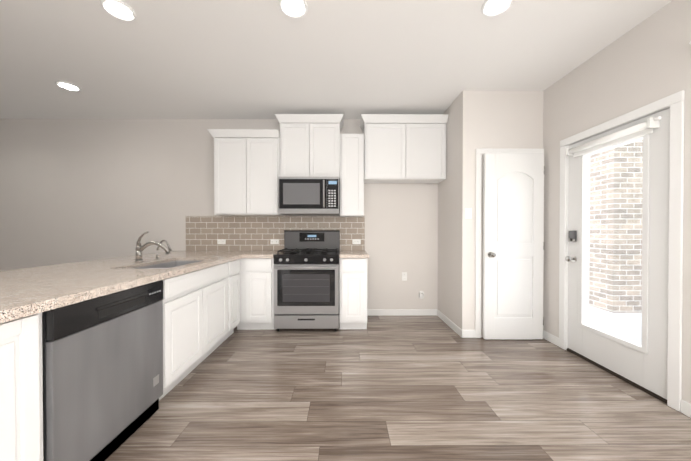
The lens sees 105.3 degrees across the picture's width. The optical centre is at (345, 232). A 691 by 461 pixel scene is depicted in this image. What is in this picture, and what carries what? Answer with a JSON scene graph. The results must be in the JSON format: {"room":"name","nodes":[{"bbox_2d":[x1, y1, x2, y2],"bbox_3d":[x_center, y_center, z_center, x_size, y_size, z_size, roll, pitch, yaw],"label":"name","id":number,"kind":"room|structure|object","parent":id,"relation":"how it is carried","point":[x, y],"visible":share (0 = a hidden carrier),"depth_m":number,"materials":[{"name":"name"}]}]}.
{"room":"kitchen","nodes":[
{"label":"kitchen","id":0,"kind":"room"},
{"bbox_2d":[0,119,437,308],"bbox_3d":[-2.206,-0.209,3.740,9.050,2.750,0.100,0,0,0],"label":"wall","id":1,"kind":"structure","parent":0,"point":[75,190],"depth_m":3.68,"materials":[{"name":"paint"}]},
{"bbox_2d":[207,129,284,215],"bbox_3d":[-1.290,-0.767,3.500,0.888,1.069,0.376,0,0,0],"label":"upper cabinet","id":2,"kind":"object","parent":1,"relation":"attached to","point":[246,168],"visible":0.94,"depth_m":3.37,"materials":[{"name":"paint"}]},
{"bbox_2d":[186,216,364,250],"bbox_3d":[-0.981,0.009,3.694,2.500,0.484,0.008,0,0,0],"label":"tile backsplash","id":3,"kind":"structure","parent":1,"relation":"attached to","point":[242,233],"depth_m":3.69,"materials":[{"name":"beige tile"}]},
{"bbox_2d":[217,239,225,243],"bbox_3d":[-1.731,0.126,3.682,0.115,0.070,0.008,0,0,0],"label":"outlet","id":4,"kind":"object","parent":3,"relation":"attached to","point":[221,241],"visible":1,"depth_m":3.68,"materials":[{"name":"white plastic"}]},
{"bbox_2d":[270,239,278,243],"bbox_3d":[-0.991,0.126,3.686,0.115,0.070,0.008,0,0,0],"label":"outlet","id":5,"kind":"object","parent":3,"relation":"attached to","point":[274,241],"visible":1,"depth_m":3.68,"materials":[{"name":"white plastic"}]},
{"bbox_2d":[352,239,360,243],"bbox_3d":[0.154,0.126,3.693,0.115,0.070,0.008,0,0,0],"label":"outlet","id":6,"kind":"object","parent":3,"relation":"attached to","point":[356,241],"visible":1,"depth_m":3.69,"materials":[{"name":"white plastic"}]},
{"bbox_2d":[275,114,343,179],"bbox_3d":[-0.459,-1.096,3.503,0.864,0.791,0.376,0,0,0],"label":"upper cabinet","id":7,"kind":"object","parent":1,"relation":"attached to","point":[309,145],"visible":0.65,"depth_m":3.37,"materials":[{"name":"paint"}]},
{"bbox_2d":[278,177,339,215],"bbox_3d":[-0.457,-0.467,3.467,0.756,0.460,0.458,0,0,0],"label":"microwave","id":8,"kind":"object","parent":7,"relation":"attached to","point":[308,196],"visible":1,"depth_m":3.28,"materials":[{"name":"silver metal"}]},
{"bbox_2d":[340,134,363,216],"bbox_3d":[0.081,-0.745,3.534,0.306,1.055,0.326,0,0,0],"label":"upper cabinet","id":9,"kind":"object","parent":1,"relation":"attached to","point":[351,175],"visible":1,"depth_m":3.38,"materials":[{"name":"paint"}]},
{"bbox_2d":[367,309,437,315],"bbox_3d":[0.781,1.121,3.710,1.033,0.087,0.012,0,0,0],"label":"baseboard","id":10,"kind":"structure","parent":1,"relation":"attached to","point":[398,312],"depth_m":3.70,"materials":[{"name":"paint"}]},
{"bbox_2d":[359,114,448,182],"bbox_3d":[0.746,-1.090,3.510,1.102,0.803,0.376,0,0,0],"label":"upper cabinet","id":11,"kind":"object","parent":1,"relation":"attached to","point":[404,148],"visible":0.98,"depth_m":3.38,"materials":[{"name":"paint"}]},
{"bbox_2d":[402,272,406,280],"bbox_3d":[0.829,0.616,3.709,0.070,0.115,0.008,0,0,0],"label":"outlet","id":12,"kind":"object","parent":1,"relation":"attached to","point":[404,276],"visible":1,"depth_m":3.71,"materials":[{"name":"white plastic"}]},
{"bbox_2d":[419,291,423,298],"bbox_3d":[1.069,0.876,3.704,0.072,0.116,0.027,0,0,0],"label":"outlet box","id":13,"kind":"object","parent":1,"relation":"attached to","point":[421,294],"visible":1,"depth_m":3.71,"materials":[{"name":"white plastic"}]},
{"bbox_2d":[0,0,671,118],"bbox_3d":[-2.184,-1.606,0.020,9.050,0.100,7.520,0,0,0],"label":"ceiling","id":14,"kind":"structure","parent":0,"point":[224,59],"depth_m":2.32,"materials":[{"name":"paint"}]},
{"bbox_2d":[55,81,80,91],"bbox_3d":[-2.976,-1.571,2.835,0.196,0.020,0.196,0,0,0],"label":"recessed light","id":15,"kind":"object","parent":14,"relation":"in","point":[68,86],"visible":1,"depth_m":2.83,"materials":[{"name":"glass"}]},
{"bbox_2d":[100,0,136,21],"bbox_3d":[-1.590,-1.564,1.854,0.196,0.020,0.196,0,0,0],"label":"recessed light","id":16,"kind":"object","parent":14,"relation":"in","point":[120,10],"visible":0.98,"depth_m":1.85,"materials":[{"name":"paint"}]},
{"bbox_2d":[279,0,307,17],"bbox_3d":[-0.360,-1.563,1.821,0.196,0.020,0.196,0,0,0],"label":"recessed light","id":17,"kind":"object","parent":14,"relation":"in","point":[294,8],"visible":0.96,"depth_m":1.83,"materials":[{"name":"paint"}]},
{"bbox_2d":[481,0,513,16],"bbox_3d":[1.040,-1.563,1.809,0.196,0.020,0.196,0,0,0],"label":"recessed light","id":18,"kind":"object","parent":14,"relation":"in","point":[490,8],"visible":1,"depth_m":1.83,"materials":[{"name":"paint"}]},
{"bbox_2d":[105,315,690,460],"bbox_3d":[-2.184,1.244,0.041,9.050,0.100,7.520,0,0,0],"label":"floor","id":19,"kind":"structure","parent":0,"point":[411,388],"depth_m":1.80,"materials":[{"name":"brown wood"}]},
{"bbox_2d":[0,312,42,460],"bbox_3d":[-1.523,0.745,0.822,0.621,0.884,0.509,0,0,0],"label":"base cabinet","id":20,"kind":"object","parent":19,"relation":"on","point":[21,367],"depth_m":0.99,"materials":[{"name":"paint"}]},
{"bbox_2d":[0,231,279,322],"bbox_3d":[-1.613,0.239,1.916,1.554,0.497,3.558,0,0,0],"label":"countertop","id":21,"kind":"structure","parent":20,"relation":"on","point":[24,292],"depth_m":1.64,"materials":[{"name":"stone"}]},
{"bbox_2d":[135,231,171,261],"bbox_3d":[-1.736,0.123,2.474,0.310,0.274,0.261,0,0,0],"label":"faucet","id":22,"kind":"object","parent":21,"relation":"on","point":[139,248],"depth_m":2.37,"materials":[{"name":"silver metal"}]},
{"bbox_2d":[132,261,199,268],"bbox_3d":[-1.528,0.388,2.331,0.454,0.192,0.809,0,0,0],"label":"sink","id":23,"kind":"object","parent":21,"relation":"in","point":[159,264],"depth_m":2.51,"materials":[{"name":"silver metal"}]},
{"bbox_2d":[42,280,162,460],"bbox_3d":[-1.504,0.740,1.417,0.617,0.863,0.664,0,0,0],"label":"dishwasher","id":24,"kind":"object","parent":19,"relation":"on","point":[102,360],"visible":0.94,"depth_m":1.30,"materials":[{"name":"silver metal"}]},
{"bbox_2d":[159,279,227,400],"bbox_3d":[-1.532,0.834,2.261,0.621,0.685,1.009,0,0,0],"label":"base cabinet","id":25,"kind":"object","parent":19,"relation":"on","point":[201,314],"depth_m":2.08,"materials":[{"name":"paint"}]},
{"bbox_2d":[168,259,239,336],"bbox_3d":[-1.536,0.729,2.928,0.621,0.884,0.326,0,0,0],"label":"base cabinet","id":26,"kind":"object","parent":19,"relation":"on","point":[230,270],"depth_m":2.81,"materials":[{"name":"paint"}]},
{"bbox_2d":[237,258,252,329],"bbox_3d":[-1.471,0.726,3.397,0.714,0.884,0.603,0,0,0],"label":"base cabinet","id":27,"kind":"object","parent":19,"relation":"on","point":[246,264],"depth_m":3.12,"materials":[{"name":"paint"}]},
{"bbox_2d":[253,258,273,329],"bbox_3d":[-1.008,0.726,3.400,0.327,0.884,0.603,0,0,0],"label":"base cabinet","id":28,"kind":"object","parent":19,"relation":"on","point":[256,293],"depth_m":3.10,"materials":[{"name":"paint"}]},
{"bbox_2d":[274,230,339,330],"bbox_3d":[-0.458,0.570,3.345,0.758,1.197,0.682,0,0,0],"label":"range","id":29,"kind":"object","parent":19,"relation":"on","point":[306,279],"visible":1,"depth_m":3.06,"materials":[{"name":"silver metal"}]},
{"bbox_2d":[339,258,366,328],"bbox_3d":[0.091,0.726,3.406,0.328,0.884,0.603,0,0,0],"label":"base cabinet","id":30,"kind":"object","parent":19,"relation":"on","point":[352,271],"depth_m":3.11,"materials":[{"name":"paint"}]},
{"bbox_2d":[339,251,368,257],"bbox_3d":[0.100,0.275,3.390,0.346,0.043,0.630,0,0,0],"label":"countertop","id":31,"kind":"structure","parent":30,"relation":"on","point":[353,254],"depth_m":3.09,"materials":[{"name":"stone"}]},
{"bbox_2d":[566,349,666,403],"bbox_3d":[2.268,1.170,2.222,0.118,0.012,0.832,0,0,0],"label":"threshold","id":32,"kind":"object","parent":19,"relation":"on","point":[662,400],"visible":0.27,"depth_m":2.11,"materials":[{"name":"brown metal"}]},
{"bbox_2d":[438,96,458,325],"bbox_3d":[1.351,-0.207,3.376,0.100,2.750,0.669,0,0,0],"label":"wall","id":33,"kind":"structure","parent":0,"point":[448,215],"depth_m":3.27,"materials":[{"name":"paint"}]},
{"bbox_2d":[437,310,461,337],"bbox_3d":[1.294,1.124,3.321,0.012,0.087,0.768,0,0,0],"label":"baseboard","id":34,"kind":"structure","parent":33,"relation":"attached to","point":[450,323],"depth_m":3.26,"materials":[{"name":"paint"}]},
{"bbox_2d":[458,91,543,336],"bbox_3d":[1.753,-0.204,2.994,0.900,2.750,0.100,0,0,0],"label":"wall","id":35,"kind":"structure","parent":0,"point":[501,119],"depth_m":2.94,"materials":[{"name":"paint"}]},
{"bbox_2d":[461,330,475,337],"bbox_3d":[1.371,1.127,2.944,0.162,0.087,0.012,0,0,0],"label":"baseboard","id":36,"kind":"structure","parent":35,"relation":"attached to","point":[468,334],"depth_m":2.94,"materials":[{"name":"paint"}]},
{"bbox_2d":[465,208,471,218],"bbox_3d":[1.369,-0.213,2.935,0.070,0.115,0.011,0,0,0],"label":"light switch","id":37,"kind":"object","parent":35,"relation":"attached to","point":[468,213],"visible":1,"depth_m":2.94,"materials":[{"name":"white plastic"}]},
{"bbox_2d":[475,148,543,337],"bbox_3d":[1.825,0.119,2.937,0.755,2.103,0.016,0,0,0],"label":"door frame","id":38,"kind":"structure","parent":35,"relation":"attached to","point":[480,152],"depth_m":2.93,"materials":[{"name":"paint"}]},
{"bbox_2d":[483,153,544,338],"bbox_3d":[1.839,0.149,2.852,0.650,2.030,0.106,0,0,0],"label":"pantry door","id":39,"kind":"structure","parent":35,"relation":"in","point":[513,211],"depth_m":2.87,"materials":[{"name":"paint"}]},
{"bbox_2d":[543,0,690,403],"bbox_3d":[2.283,-0.179,-0.278,0.120,2.750,6.650,0,0,0],"label":"wall","id":40,"kind":"structure","parent":0,"point":[647,61],"depth_m":2.10,"materials":[{"name":"paint"}]},
{"bbox_2d":[543,330,558,345],"bbox_3d":[2.197,1.128,2.826,0.012,0.087,0.229,0,0,0],"label":"baseboard","id":41,"kind":"structure","parent":40,"relation":"attached to","point":[549,337],"depth_m":2.81,"materials":[{"name":"paint"}]},
{"bbox_2d":[565,108,669,401],"bbox_3d":[2.211,0.158,2.209,0.131,2.033,0.841,0,0,0],"label":"patio door","id":42,"kind":"structure","parent":40,"relation":"in","point":[643,364],"depth_m":2.02,"materials":[{"name":"paint"}]},
{"bbox_2d":[566,116,661,157],"bbox_3d":[2.185,-0.768,2.201,0.070,0.097,0.738,0,0,0],"label":"door blind","id":43,"kind":"object","parent":42,"relation":"attached to","point":[639,130],"visible":1,"depth_m":2.11,"materials":[{"name":"white plastic"}]},
{"bbox_2d":[559,90,684,411],"bbox_3d":[2.260,0.122,2.214,0.138,2.110,0.976,0,0,0],"label":"door frame","id":44,"kind":"structure","parent":40,"relation":"attached to","point":[674,103],"depth_m":1.78,"materials":[{"name":"paint"}]},
{"bbox_2d":[681,400,690,417],"bbox_3d":[2.219,1.157,-0.921,0.012,0.087,5.305,0,0,0],"label":"baseboard","id":45,"kind":"structure","parent":40,"relation":"attached to","point":[685,408],"depth_m":1.70,"materials":[{"name":"paint"}]},
{"label":"outside","id":46,"kind":"structure","parent":0,"visible":0},
{"bbox_2d":[589,306,641,342],"bbox_3d":[4.605,1.221,2.021,4.549,0.035,16.000,0,0,0],"label":"patio","id":47,"kind":"structure","parent":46,"point":[621,319],"depth_m":3.50,"materials":[{"name":"concrete"}]},
{"bbox_2d":[589,140,642,312],"bbox_3d":[4.197,-0.425,4.136,0.460,3.225,0.460,0,0,0],"label":"brick wall","id":48,"kind":"structure","parent":47,"relation":"on","point":[631,204],"depth_m":3.92,"materials":[{"name":"beige brick"}]}
]}

